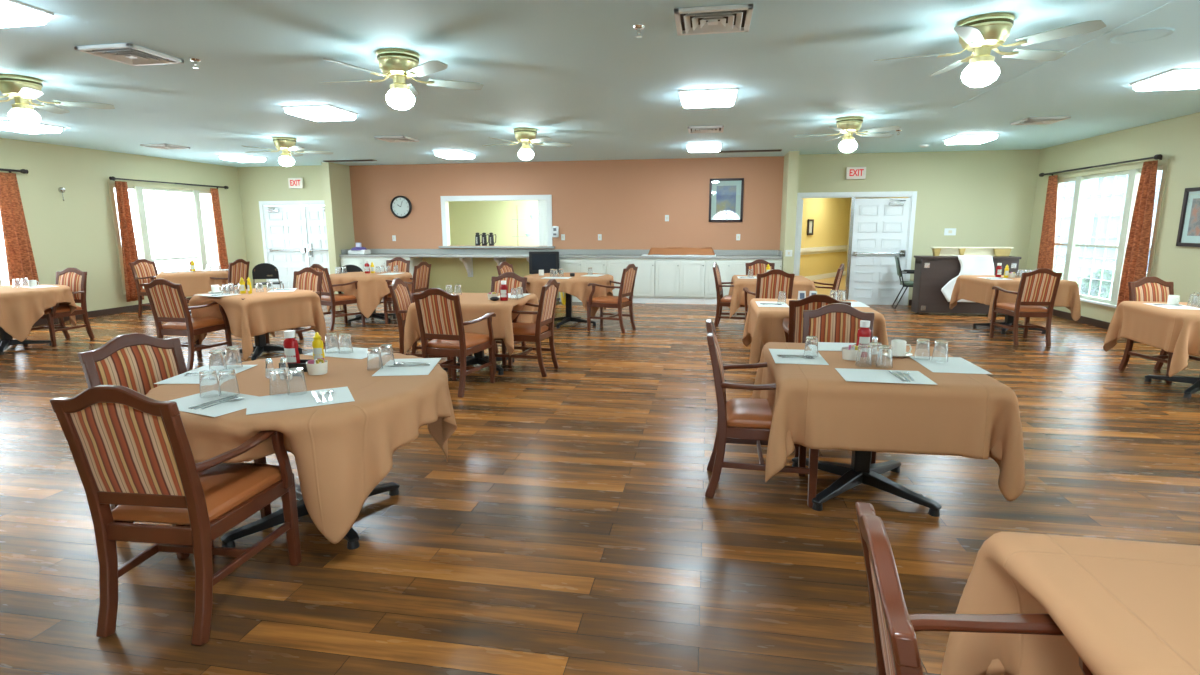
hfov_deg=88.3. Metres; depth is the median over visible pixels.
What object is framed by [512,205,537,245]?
shelf unit
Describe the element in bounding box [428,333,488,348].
seat cushion
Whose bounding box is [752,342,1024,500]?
tablecloth
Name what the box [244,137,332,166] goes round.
ceiling fan
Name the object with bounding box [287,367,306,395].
glass tumbler
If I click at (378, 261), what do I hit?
base cabinet
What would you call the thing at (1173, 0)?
trim
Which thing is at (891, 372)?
knife
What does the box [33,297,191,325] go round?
baseboard
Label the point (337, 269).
glass tumbler
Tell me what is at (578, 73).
ceiling
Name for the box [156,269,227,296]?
tablecloth
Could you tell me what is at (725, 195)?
print
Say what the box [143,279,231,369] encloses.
dining chair
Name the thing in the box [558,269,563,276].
glass tumbler
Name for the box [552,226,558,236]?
electrical outlet
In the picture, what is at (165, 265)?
ground
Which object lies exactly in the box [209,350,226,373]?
glass tumbler
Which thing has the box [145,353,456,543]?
tablecloth
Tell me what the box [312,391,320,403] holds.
knife
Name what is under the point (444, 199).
trim
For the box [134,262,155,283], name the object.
cushion
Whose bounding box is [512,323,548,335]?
seat cushion
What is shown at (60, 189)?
wall sensor
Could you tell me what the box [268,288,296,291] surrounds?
placemat
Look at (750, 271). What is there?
glass tumbler
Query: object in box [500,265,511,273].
cushion
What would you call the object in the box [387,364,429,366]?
knife
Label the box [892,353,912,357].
saucer
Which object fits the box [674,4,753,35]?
ceiling vent
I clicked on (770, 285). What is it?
cushion
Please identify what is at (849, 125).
ceiling fan
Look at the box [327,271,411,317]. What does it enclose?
tablecloth
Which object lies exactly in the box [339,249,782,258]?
countertop
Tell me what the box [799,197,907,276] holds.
wall
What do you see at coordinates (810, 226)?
framed picture
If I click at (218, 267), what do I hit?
glass tumbler
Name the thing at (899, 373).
fork
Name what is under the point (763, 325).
tablecloth
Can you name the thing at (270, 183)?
wall
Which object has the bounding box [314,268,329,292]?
cushion
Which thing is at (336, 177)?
wall
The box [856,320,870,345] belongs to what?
ketchup bottle
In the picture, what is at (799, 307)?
cushion
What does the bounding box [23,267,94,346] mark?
dining chair
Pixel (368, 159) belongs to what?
ceiling vent
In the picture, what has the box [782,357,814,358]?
spoon
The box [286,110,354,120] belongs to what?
diffuser
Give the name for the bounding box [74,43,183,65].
ceiling vent
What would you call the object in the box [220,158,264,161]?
diffuser
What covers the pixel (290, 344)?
ketchup bottle
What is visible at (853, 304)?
placemat
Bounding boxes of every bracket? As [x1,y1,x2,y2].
[459,258,472,276]
[494,258,505,265]
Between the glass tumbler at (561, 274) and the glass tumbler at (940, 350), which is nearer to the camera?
the glass tumbler at (940, 350)
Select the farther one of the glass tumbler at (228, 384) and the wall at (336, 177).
the wall at (336, 177)
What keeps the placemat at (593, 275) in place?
on the tablecloth at (577, 286)
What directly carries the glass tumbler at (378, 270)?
on the tablecloth at (371, 289)
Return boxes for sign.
[288,178,303,188]
[560,292,565,304]
[846,167,865,178]
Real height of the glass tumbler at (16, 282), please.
0.112 m
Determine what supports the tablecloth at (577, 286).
on the dining table at (568, 297)
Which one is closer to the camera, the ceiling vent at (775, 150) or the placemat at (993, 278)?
the placemat at (993, 278)
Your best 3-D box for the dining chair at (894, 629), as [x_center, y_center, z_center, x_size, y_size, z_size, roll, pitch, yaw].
[0.770,0.830,1.101,0.616,0.981,0.586,3,11,16]
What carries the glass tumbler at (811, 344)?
on the placemat at (819, 360)
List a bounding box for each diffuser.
[0,7,46,27]
[0,125,60,133]
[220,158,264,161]
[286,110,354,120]
[436,154,473,158]
[681,94,734,107]
[688,147,719,151]
[945,138,995,144]
[1134,75,1199,90]
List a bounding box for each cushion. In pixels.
[44,305,81,314]
[58,272,81,298]
[68,403,184,495]
[95,345,178,394]
[111,462,280,524]
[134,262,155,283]
[149,284,184,317]
[162,317,223,329]
[231,262,246,283]
[296,272,317,291]
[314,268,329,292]
[321,293,355,300]
[388,261,406,271]
[395,284,410,319]
[415,265,428,288]
[419,295,458,334]
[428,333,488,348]
[494,277,521,292]
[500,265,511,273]
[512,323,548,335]
[541,285,556,321]
[592,296,628,303]
[622,268,635,293]
[713,331,724,390]
[716,267,721,290]
[720,295,731,301]
[726,398,771,428]
[749,263,771,274]
[759,274,789,298]
[794,302,827,342]
[809,312,860,342]
[835,270,842,289]
[869,555,894,674]
[996,303,1047,311]
[1021,273,1056,301]
[1135,283,1169,301]
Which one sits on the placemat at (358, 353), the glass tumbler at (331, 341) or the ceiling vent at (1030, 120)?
the glass tumbler at (331, 341)
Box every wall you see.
[0,138,248,310]
[237,165,323,288]
[321,162,354,293]
[349,156,783,297]
[448,200,537,245]
[780,151,799,273]
[798,149,1039,304]
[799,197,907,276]
[1026,112,1199,321]
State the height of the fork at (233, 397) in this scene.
0.007 m
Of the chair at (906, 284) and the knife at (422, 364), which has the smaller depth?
the knife at (422, 364)
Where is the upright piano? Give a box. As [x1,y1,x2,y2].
[911,255,1021,313]
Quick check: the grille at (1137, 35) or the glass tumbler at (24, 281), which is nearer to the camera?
the grille at (1137, 35)
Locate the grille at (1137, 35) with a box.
[1116,30,1167,41]
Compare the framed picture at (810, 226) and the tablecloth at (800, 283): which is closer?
the tablecloth at (800, 283)
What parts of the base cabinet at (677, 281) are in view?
door, door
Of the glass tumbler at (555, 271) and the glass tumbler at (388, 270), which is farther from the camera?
the glass tumbler at (388, 270)
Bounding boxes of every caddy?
[278,359,311,371]
[306,358,327,374]
[488,292,497,299]
[842,345,857,360]
[1008,272,1015,277]
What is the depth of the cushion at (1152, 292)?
6.30 m
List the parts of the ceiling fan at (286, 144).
blade, globe, blade, blade, blade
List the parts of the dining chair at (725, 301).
crest rail, post, post, armrest, seat rail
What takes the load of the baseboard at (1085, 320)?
attached to the wall at (1177, 140)
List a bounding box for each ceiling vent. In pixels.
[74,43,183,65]
[140,144,189,148]
[323,159,376,161]
[374,136,418,142]
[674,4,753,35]
[688,125,723,133]
[715,149,781,152]
[1010,116,1070,124]
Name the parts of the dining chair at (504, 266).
crest rail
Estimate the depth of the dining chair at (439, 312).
5.53 m
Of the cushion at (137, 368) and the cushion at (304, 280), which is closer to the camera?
the cushion at (137, 368)
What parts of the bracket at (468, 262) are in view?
wall plate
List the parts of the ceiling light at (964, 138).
plate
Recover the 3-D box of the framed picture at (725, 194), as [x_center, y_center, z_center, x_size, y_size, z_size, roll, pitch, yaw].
[2.492,-2.711,12.211,0.660,0.840,0.035,2,10,10]
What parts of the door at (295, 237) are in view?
handle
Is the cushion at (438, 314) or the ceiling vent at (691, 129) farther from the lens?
the ceiling vent at (691, 129)
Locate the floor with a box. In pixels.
[0,275,1199,674]
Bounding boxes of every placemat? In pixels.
[24,285,58,287]
[154,365,255,383]
[170,393,274,416]
[199,293,239,296]
[246,387,354,414]
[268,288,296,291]
[304,347,367,358]
[372,358,440,375]
[377,273,400,274]
[542,277,571,278]
[583,274,605,276]
[737,276,756,278]
[755,301,788,306]
[769,349,828,364]
[818,342,855,350]
[835,368,937,384]
[846,301,868,306]
[909,356,991,373]
[978,277,1012,279]
[1143,303,1199,309]
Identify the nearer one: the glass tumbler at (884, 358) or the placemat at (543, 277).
the glass tumbler at (884, 358)
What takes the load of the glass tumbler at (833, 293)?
on the placemat at (853, 304)
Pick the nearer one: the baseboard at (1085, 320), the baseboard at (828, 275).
the baseboard at (1085, 320)
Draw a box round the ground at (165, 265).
[0,250,217,285]
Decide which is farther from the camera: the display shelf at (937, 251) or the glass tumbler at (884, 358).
the display shelf at (937, 251)
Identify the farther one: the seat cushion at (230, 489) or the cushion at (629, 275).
the cushion at (629, 275)
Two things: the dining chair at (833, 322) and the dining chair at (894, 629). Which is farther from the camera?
the dining chair at (833, 322)
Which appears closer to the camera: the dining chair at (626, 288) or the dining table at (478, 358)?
the dining table at (478, 358)
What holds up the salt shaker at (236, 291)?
on the tablecloth at (259, 313)
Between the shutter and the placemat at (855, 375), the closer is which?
the placemat at (855, 375)
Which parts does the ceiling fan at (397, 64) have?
blade, blade, globe, blade, blade, blade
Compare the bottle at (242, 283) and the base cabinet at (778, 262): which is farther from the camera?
the base cabinet at (778, 262)
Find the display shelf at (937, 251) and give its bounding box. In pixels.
[930,247,1012,255]
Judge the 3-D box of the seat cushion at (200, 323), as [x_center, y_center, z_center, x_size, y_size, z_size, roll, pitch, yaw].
[-4.531,-0.162,6.912,0.440,0.074,0.485,2,10,12]
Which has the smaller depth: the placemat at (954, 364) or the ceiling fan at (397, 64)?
the placemat at (954, 364)
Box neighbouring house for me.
[1054,170,1162,268]
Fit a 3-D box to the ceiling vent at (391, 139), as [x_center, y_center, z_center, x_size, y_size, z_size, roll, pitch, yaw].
[-3.065,-2.994,9.345,0.480,0.032,0.480,2,10,10]
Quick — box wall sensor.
[58,187,64,200]
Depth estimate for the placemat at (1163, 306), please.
5.59 m
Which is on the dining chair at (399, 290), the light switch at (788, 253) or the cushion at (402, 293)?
the cushion at (402, 293)
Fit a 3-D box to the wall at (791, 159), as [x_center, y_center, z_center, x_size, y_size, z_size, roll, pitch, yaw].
[3.578,-2.040,11.791,0.180,2.820,0.890,2,10,10]
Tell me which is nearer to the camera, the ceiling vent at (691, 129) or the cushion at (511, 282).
the cushion at (511, 282)
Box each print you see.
[716,186,735,214]
[1187,198,1199,235]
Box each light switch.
[785,250,791,256]
[944,228,955,234]
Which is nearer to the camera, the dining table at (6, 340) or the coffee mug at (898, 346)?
the coffee mug at (898, 346)
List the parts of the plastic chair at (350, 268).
backrest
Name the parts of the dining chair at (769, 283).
armrest, post, crest rail, post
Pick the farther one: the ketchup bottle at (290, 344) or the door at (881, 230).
the door at (881, 230)
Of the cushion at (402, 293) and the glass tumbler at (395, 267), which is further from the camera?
the glass tumbler at (395, 267)
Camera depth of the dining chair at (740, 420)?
3.37 m
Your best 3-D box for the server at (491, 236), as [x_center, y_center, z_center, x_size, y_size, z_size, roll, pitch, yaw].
[-2.308,-2.112,13.279,0.170,0.285,0.116,2,10,10]
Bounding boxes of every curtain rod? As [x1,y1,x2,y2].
[0,168,28,173]
[109,176,228,188]
[1039,154,1161,176]
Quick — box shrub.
[1078,269,1114,298]
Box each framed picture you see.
[709,178,743,221]
[807,219,813,234]
[1176,187,1199,246]
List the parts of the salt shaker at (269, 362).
lid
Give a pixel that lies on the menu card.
(801, 294)
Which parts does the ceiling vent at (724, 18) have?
plate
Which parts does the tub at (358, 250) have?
lid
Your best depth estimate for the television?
12.11 m
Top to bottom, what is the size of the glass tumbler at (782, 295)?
0.112 m
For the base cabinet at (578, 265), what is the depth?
12.32 m
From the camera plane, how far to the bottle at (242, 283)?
7.04 m
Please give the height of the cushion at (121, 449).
0.366 m
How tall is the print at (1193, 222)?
0.440 m
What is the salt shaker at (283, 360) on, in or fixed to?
on the tablecloth at (342, 452)
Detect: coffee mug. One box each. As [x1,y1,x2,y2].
[28,280,38,286]
[211,285,221,291]
[891,339,911,355]
[1167,295,1179,304]
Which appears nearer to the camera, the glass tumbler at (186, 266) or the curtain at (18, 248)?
the curtain at (18, 248)
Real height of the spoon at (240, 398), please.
0.008 m
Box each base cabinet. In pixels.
[340,257,363,271]
[363,257,385,271]
[386,257,423,291]
[559,258,605,301]
[606,258,654,302]
[655,259,705,303]
[704,259,756,303]
[757,259,781,269]
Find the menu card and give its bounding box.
[798,291,805,299]
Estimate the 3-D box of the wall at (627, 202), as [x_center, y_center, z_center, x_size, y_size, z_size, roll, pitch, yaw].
[-0.943,-2.242,13.002,9.170,2.820,0.140,2,10,10]
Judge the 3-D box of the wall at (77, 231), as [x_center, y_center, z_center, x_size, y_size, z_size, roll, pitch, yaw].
[-9.397,-1.090,6.750,0.140,2.820,15.690,2,10,10]
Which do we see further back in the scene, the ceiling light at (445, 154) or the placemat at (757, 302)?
the ceiling light at (445, 154)
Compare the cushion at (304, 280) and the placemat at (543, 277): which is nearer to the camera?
the cushion at (304, 280)
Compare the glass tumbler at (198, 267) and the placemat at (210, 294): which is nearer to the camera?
the placemat at (210, 294)
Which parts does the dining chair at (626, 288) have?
leg, leg, armrest, seat rail, post, rail, crest rail, post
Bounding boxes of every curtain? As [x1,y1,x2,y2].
[0,172,38,284]
[115,181,143,301]
[210,188,228,271]
[1037,175,1057,270]
[1116,160,1157,307]
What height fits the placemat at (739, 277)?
0.001 m
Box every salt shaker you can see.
[234,285,238,293]
[265,358,273,377]
[280,357,288,376]
[872,336,877,341]
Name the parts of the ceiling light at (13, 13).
plate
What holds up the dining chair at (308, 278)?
on the floor
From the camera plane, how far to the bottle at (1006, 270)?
8.81 m
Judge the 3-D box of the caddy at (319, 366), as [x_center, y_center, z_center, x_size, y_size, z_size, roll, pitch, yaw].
[-1.453,0.147,3.175,0.104,0.075,0.104,0,10,-1]
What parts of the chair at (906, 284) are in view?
backrest, seat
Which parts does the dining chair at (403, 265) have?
post, crest rail, post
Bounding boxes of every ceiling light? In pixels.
[0,0,53,27]
[0,120,64,133]
[217,154,266,161]
[281,104,358,120]
[433,151,475,158]
[678,88,737,107]
[686,143,721,151]
[943,134,999,144]
[1130,67,1199,90]
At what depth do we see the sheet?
10.20 m
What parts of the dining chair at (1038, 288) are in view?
leg, armrest, post, seat rail, leg, rail, crest rail, post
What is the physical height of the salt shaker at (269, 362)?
0.098 m
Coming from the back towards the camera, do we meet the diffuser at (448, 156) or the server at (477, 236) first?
the server at (477, 236)
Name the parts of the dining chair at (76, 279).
leg, seat rail, post, crest rail, post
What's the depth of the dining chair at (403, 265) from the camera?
10.91 m
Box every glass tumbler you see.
[12,278,20,287]
[21,278,28,286]
[184,264,189,270]
[196,264,201,270]
[199,370,218,397]
[206,264,211,270]
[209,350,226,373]
[216,264,220,270]
[219,369,239,396]
[222,284,229,293]
[225,346,242,368]
[226,283,233,292]
[256,282,263,291]
[267,281,273,290]
[270,368,287,395]
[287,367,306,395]
[325,333,338,352]
[335,267,340,273]
[339,333,352,353]
[342,266,346,273]
[367,347,382,370]
[376,266,380,273]
[380,266,384,272]
[380,344,394,366]
[386,266,390,272]
[394,265,398,272]
[446,285,452,293]
[454,284,461,294]
[510,288,517,299]
[516,287,523,297]
[553,269,557,276]
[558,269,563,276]
[588,267,592,274]
[748,269,752,276]
[777,291,785,303]
[804,336,817,356]
[830,290,837,299]
[838,290,845,301]
[855,344,871,366]
[869,342,881,364]
[876,345,892,367]
[914,338,929,359]
[931,340,947,361]
[1016,270,1022,277]
[1187,294,1198,306]
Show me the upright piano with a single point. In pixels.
(931, 273)
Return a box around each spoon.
[201,397,243,408]
[327,390,333,400]
[395,362,427,363]
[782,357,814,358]
[903,372,914,380]
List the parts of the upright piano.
lid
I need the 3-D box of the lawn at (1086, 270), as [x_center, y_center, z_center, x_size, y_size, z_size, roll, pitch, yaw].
[13.369,-1.153,15.457,8.460,0.030,25.000,2,10,10]
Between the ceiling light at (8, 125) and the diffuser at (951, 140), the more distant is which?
the diffuser at (951, 140)
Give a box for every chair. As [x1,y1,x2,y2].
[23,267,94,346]
[50,385,301,645]
[78,333,271,559]
[129,259,185,315]
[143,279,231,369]
[210,259,249,288]
[252,263,283,287]
[265,267,322,343]
[310,264,364,329]
[340,265,362,309]
[379,257,409,313]
[383,261,431,323]
[389,278,459,374]
[413,288,495,396]
[468,272,526,365]
[494,279,559,376]
[496,261,538,301]
[587,264,637,333]
[705,319,818,507]
[713,262,744,328]
[743,269,794,321]
[744,259,774,320]
[782,294,850,342]
[794,303,875,463]
[813,264,844,292]
[855,502,1092,674]
[892,256,913,308]
[989,268,1061,345]
[1118,276,1199,383]
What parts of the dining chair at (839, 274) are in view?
armrest, armrest, post, crest rail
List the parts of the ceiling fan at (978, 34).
blade, blade, blade, globe, blade, blade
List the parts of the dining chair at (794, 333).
armrest, post, crest rail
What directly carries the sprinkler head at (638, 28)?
attached to the ceiling
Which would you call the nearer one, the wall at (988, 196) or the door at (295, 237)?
the wall at (988, 196)
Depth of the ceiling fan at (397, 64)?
4.74 m
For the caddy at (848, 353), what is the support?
on the tablecloth at (976, 416)
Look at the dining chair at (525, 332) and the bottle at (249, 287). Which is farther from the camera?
the bottle at (249, 287)
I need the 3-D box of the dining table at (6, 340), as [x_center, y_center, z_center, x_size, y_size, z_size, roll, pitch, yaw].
[-7.482,-0.223,7.746,1.297,0.748,1.297,2,10,14]
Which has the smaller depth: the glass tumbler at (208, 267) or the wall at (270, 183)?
the glass tumbler at (208, 267)
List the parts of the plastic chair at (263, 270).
backrest, seat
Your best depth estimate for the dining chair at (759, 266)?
9.77 m
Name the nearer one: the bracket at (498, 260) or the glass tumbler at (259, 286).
the glass tumbler at (259, 286)
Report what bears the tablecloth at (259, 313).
on the dining table at (260, 346)
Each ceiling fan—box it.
[0,74,114,125]
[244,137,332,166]
[320,48,483,109]
[482,128,571,159]
[794,116,900,152]
[874,12,1105,86]
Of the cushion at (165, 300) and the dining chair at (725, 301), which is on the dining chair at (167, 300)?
the cushion at (165, 300)
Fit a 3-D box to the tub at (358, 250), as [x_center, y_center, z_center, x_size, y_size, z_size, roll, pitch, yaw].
[-5.196,-1.920,13.325,0.400,0.250,0.340,2,10,10]
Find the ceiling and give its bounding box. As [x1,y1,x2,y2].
[0,0,1199,166]
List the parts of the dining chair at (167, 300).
post, crest rail, rail, post, seat rail, leg, armrest, leg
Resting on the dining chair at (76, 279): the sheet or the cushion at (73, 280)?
the cushion at (73, 280)
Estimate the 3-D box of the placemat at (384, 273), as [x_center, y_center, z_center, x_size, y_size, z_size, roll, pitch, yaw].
[-3.368,-1.028,9.960,0.280,0.001,0.410,2,10,10]
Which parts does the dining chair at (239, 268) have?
post, crest rail, post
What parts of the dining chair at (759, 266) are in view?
post, crest rail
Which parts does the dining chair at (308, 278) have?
leg, post, crest rail, post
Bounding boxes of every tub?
[348,243,370,254]
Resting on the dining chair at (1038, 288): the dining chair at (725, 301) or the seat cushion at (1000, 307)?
the seat cushion at (1000, 307)
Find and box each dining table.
[0,327,51,354]
[193,291,314,360]
[220,482,399,549]
[347,309,395,323]
[442,306,514,374]
[554,293,595,328]
[792,450,941,516]
[973,314,1045,334]
[1144,375,1199,397]
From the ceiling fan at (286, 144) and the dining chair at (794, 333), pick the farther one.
the ceiling fan at (286, 144)
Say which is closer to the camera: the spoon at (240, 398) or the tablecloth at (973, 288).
the spoon at (240, 398)
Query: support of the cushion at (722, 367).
on the dining chair at (740, 420)
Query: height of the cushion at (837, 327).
0.366 m
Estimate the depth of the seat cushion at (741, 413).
3.40 m
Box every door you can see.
[259,200,329,288]
[793,191,916,304]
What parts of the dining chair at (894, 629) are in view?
post, crest rail, post, armrest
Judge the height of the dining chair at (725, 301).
0.981 m
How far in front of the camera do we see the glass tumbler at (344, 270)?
10.03 m
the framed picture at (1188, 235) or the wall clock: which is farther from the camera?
the wall clock
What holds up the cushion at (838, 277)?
on the dining chair at (839, 274)
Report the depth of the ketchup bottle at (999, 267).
8.91 m
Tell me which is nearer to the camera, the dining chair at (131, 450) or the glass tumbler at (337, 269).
the dining chair at (131, 450)
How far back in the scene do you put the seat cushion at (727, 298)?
8.91 m
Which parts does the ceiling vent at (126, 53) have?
plate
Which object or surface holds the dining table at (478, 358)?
on the floor
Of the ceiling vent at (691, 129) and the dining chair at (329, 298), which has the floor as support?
the dining chair at (329, 298)
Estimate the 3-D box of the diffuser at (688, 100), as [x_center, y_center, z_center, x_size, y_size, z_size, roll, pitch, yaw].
[1.106,-2.417,6.331,0.530,0.020,0.536,2,10,10]
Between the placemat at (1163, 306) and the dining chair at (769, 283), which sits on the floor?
the dining chair at (769, 283)
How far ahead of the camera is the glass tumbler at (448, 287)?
6.73 m
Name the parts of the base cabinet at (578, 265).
door, door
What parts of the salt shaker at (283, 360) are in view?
lid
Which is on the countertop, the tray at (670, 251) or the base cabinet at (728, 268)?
the tray at (670, 251)
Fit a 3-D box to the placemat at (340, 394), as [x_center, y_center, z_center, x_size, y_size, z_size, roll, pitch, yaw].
[-1.306,0.271,2.696,0.410,0.001,0.280,-6,12,-28]
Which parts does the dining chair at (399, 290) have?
post, crest rail, post, leg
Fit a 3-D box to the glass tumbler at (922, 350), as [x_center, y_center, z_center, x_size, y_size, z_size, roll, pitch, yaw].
[1.808,0.066,3.465,0.082,0.112,0.081,2,10,10]
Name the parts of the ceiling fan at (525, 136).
blade, globe, blade, blade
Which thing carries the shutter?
attached to the wall at (627, 202)
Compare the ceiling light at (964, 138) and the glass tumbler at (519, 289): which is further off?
the ceiling light at (964, 138)
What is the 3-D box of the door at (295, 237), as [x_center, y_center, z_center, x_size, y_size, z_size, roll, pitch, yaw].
[-6.613,-1.986,13.775,1.970,2.080,0.274,2,10,10]
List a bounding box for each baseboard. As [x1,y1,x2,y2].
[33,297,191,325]
[805,271,845,280]
[1046,307,1109,329]
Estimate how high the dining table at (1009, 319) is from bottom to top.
0.748 m
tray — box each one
[642,247,715,255]
[642,254,715,255]
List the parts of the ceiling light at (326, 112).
plate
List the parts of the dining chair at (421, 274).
leg, post, rail, crest rail, post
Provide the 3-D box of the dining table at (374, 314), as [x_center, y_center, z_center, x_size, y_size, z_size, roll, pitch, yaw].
[-3.720,-0.648,10.040,1.240,0.748,1.240,2,10,10]
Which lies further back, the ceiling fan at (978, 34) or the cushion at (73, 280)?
the cushion at (73, 280)
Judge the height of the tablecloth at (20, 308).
0.594 m
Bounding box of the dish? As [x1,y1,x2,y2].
[490,297,498,300]
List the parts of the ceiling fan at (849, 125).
blade, blade, globe, blade, blade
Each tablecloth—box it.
[0,284,76,341]
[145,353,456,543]
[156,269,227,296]
[189,287,326,359]
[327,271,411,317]
[404,293,538,354]
[524,272,614,316]
[728,275,815,317]
[742,298,887,369]
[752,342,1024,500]
[941,532,1199,674]
[949,275,1080,320]
[1103,301,1199,376]
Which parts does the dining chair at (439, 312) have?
post, crest rail, rail, leg, seat rail, post, armrest, leg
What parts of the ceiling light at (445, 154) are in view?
plate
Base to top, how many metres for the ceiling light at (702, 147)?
0.075 m
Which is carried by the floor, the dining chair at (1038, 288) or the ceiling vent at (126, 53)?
the dining chair at (1038, 288)
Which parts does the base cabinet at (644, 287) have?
door, door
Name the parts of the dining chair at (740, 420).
crest rail, post, post, armrest, seat rail, armrest, leg, leg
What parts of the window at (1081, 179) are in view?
sill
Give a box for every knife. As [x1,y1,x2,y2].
[188,395,236,408]
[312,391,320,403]
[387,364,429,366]
[888,370,905,381]
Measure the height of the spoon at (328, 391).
0.008 m
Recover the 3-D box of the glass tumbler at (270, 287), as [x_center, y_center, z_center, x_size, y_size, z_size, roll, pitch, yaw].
[-3.894,-0.605,7.293,0.082,0.112,0.081,2,10,10]
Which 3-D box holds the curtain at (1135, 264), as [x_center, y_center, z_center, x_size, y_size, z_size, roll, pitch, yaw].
[7.157,-1.253,8.222,0.084,2.110,0.463,2,10,10]
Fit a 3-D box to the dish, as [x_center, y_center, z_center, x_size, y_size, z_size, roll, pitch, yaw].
[-1.071,-0.394,6.280,0.095,0.042,0.078,2,10,10]
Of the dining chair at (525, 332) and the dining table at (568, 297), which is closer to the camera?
the dining chair at (525, 332)
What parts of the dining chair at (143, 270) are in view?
post, crest rail, armrest, post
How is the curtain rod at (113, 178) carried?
attached to the wall at (77, 231)
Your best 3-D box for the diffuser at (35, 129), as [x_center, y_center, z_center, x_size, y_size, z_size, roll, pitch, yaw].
[-7.426,-2.681,7.963,0.530,0.020,0.536,2,10,10]
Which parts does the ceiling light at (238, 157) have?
plate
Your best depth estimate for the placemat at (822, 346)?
3.84 m
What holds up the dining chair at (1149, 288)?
on the floor
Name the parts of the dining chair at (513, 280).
post, leg, crest rail, post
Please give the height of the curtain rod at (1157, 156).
0.078 m
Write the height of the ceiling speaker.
0.010 m
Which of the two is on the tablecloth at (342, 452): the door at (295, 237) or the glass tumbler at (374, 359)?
the glass tumbler at (374, 359)
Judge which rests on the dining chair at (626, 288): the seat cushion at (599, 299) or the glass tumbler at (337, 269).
the seat cushion at (599, 299)
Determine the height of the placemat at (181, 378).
0.001 m
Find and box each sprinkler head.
[189,58,200,68]
[633,25,644,37]
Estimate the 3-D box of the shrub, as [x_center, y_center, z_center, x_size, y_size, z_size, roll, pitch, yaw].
[10.245,-0.995,12.442,1.049,0.788,1.034,2,10,10]
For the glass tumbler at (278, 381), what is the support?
on the tablecloth at (342, 452)
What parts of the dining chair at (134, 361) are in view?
post, crest rail, post, leg, leg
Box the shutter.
[538,200,546,245]
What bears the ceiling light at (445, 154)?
attached to the ceiling
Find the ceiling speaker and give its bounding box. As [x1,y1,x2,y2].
[1110,27,1174,43]
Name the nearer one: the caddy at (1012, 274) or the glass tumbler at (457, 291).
the glass tumbler at (457, 291)
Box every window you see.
[108,180,222,294]
[1054,159,1168,307]
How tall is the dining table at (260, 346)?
0.748 m
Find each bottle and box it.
[191,260,194,270]
[239,277,245,293]
[247,277,251,293]
[283,330,299,362]
[312,332,324,359]
[364,261,369,272]
[370,262,374,272]
[500,281,507,300]
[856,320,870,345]
[995,263,1001,276]
[1004,265,1008,277]
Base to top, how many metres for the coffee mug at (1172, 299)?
0.085 m
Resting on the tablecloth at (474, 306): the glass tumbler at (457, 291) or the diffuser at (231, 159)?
the glass tumbler at (457, 291)
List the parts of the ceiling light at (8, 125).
plate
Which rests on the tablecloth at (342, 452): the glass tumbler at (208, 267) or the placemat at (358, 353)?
the placemat at (358, 353)
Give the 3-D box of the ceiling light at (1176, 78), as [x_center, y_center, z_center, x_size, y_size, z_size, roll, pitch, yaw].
[5.273,-2.319,5.552,0.580,0.075,0.580,2,10,10]
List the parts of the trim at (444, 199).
hatch sill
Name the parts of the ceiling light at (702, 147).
plate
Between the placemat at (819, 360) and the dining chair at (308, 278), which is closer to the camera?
the placemat at (819, 360)
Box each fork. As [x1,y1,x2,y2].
[193,397,239,409]
[320,391,325,402]
[896,371,909,381]
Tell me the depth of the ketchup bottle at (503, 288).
6.26 m
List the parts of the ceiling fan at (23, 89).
globe, blade, blade, blade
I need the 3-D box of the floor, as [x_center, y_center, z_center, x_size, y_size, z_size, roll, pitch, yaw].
[0.524,-0.280,10.307,18.510,0.100,25.740,2,10,10]
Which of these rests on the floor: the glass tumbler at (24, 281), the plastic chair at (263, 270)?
the plastic chair at (263, 270)
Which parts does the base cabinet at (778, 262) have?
door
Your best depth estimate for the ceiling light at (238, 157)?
11.46 m
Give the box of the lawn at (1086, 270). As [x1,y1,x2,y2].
[1053,263,1146,293]
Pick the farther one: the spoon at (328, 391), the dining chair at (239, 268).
the dining chair at (239, 268)
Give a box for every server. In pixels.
[475,232,481,245]
[482,232,488,245]
[489,232,495,245]
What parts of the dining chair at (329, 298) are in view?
crest rail, post, seat rail, armrest, leg, leg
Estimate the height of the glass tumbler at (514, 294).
0.112 m
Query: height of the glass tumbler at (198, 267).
0.112 m
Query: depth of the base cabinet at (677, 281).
12.03 m
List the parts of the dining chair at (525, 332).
leg, leg, seat rail, armrest, armrest, post, rail, crest rail, post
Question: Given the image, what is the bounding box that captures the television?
[529,251,559,301]
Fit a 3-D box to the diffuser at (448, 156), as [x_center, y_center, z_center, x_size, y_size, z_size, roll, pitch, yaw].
[-2.629,-3.284,11.227,0.530,0.020,0.536,2,10,10]
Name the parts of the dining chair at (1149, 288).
post, crest rail, post, leg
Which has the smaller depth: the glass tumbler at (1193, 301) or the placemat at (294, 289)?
the glass tumbler at (1193, 301)
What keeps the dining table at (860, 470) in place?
on the floor
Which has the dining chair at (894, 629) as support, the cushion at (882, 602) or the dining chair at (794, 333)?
the cushion at (882, 602)
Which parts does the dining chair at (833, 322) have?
leg, post, crest rail, post, leg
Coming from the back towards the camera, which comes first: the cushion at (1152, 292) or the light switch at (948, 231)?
the light switch at (948, 231)
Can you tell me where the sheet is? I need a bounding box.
[941,255,994,301]
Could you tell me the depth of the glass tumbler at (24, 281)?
7.95 m
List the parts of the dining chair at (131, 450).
post, crest rail, rail, post, seat rail, armrest, leg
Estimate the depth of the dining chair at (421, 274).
9.61 m
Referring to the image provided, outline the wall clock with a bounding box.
[390,196,411,217]
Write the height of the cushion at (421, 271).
0.366 m
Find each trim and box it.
[438,195,554,248]
[800,245,847,254]
[954,0,1176,107]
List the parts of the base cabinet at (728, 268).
door, door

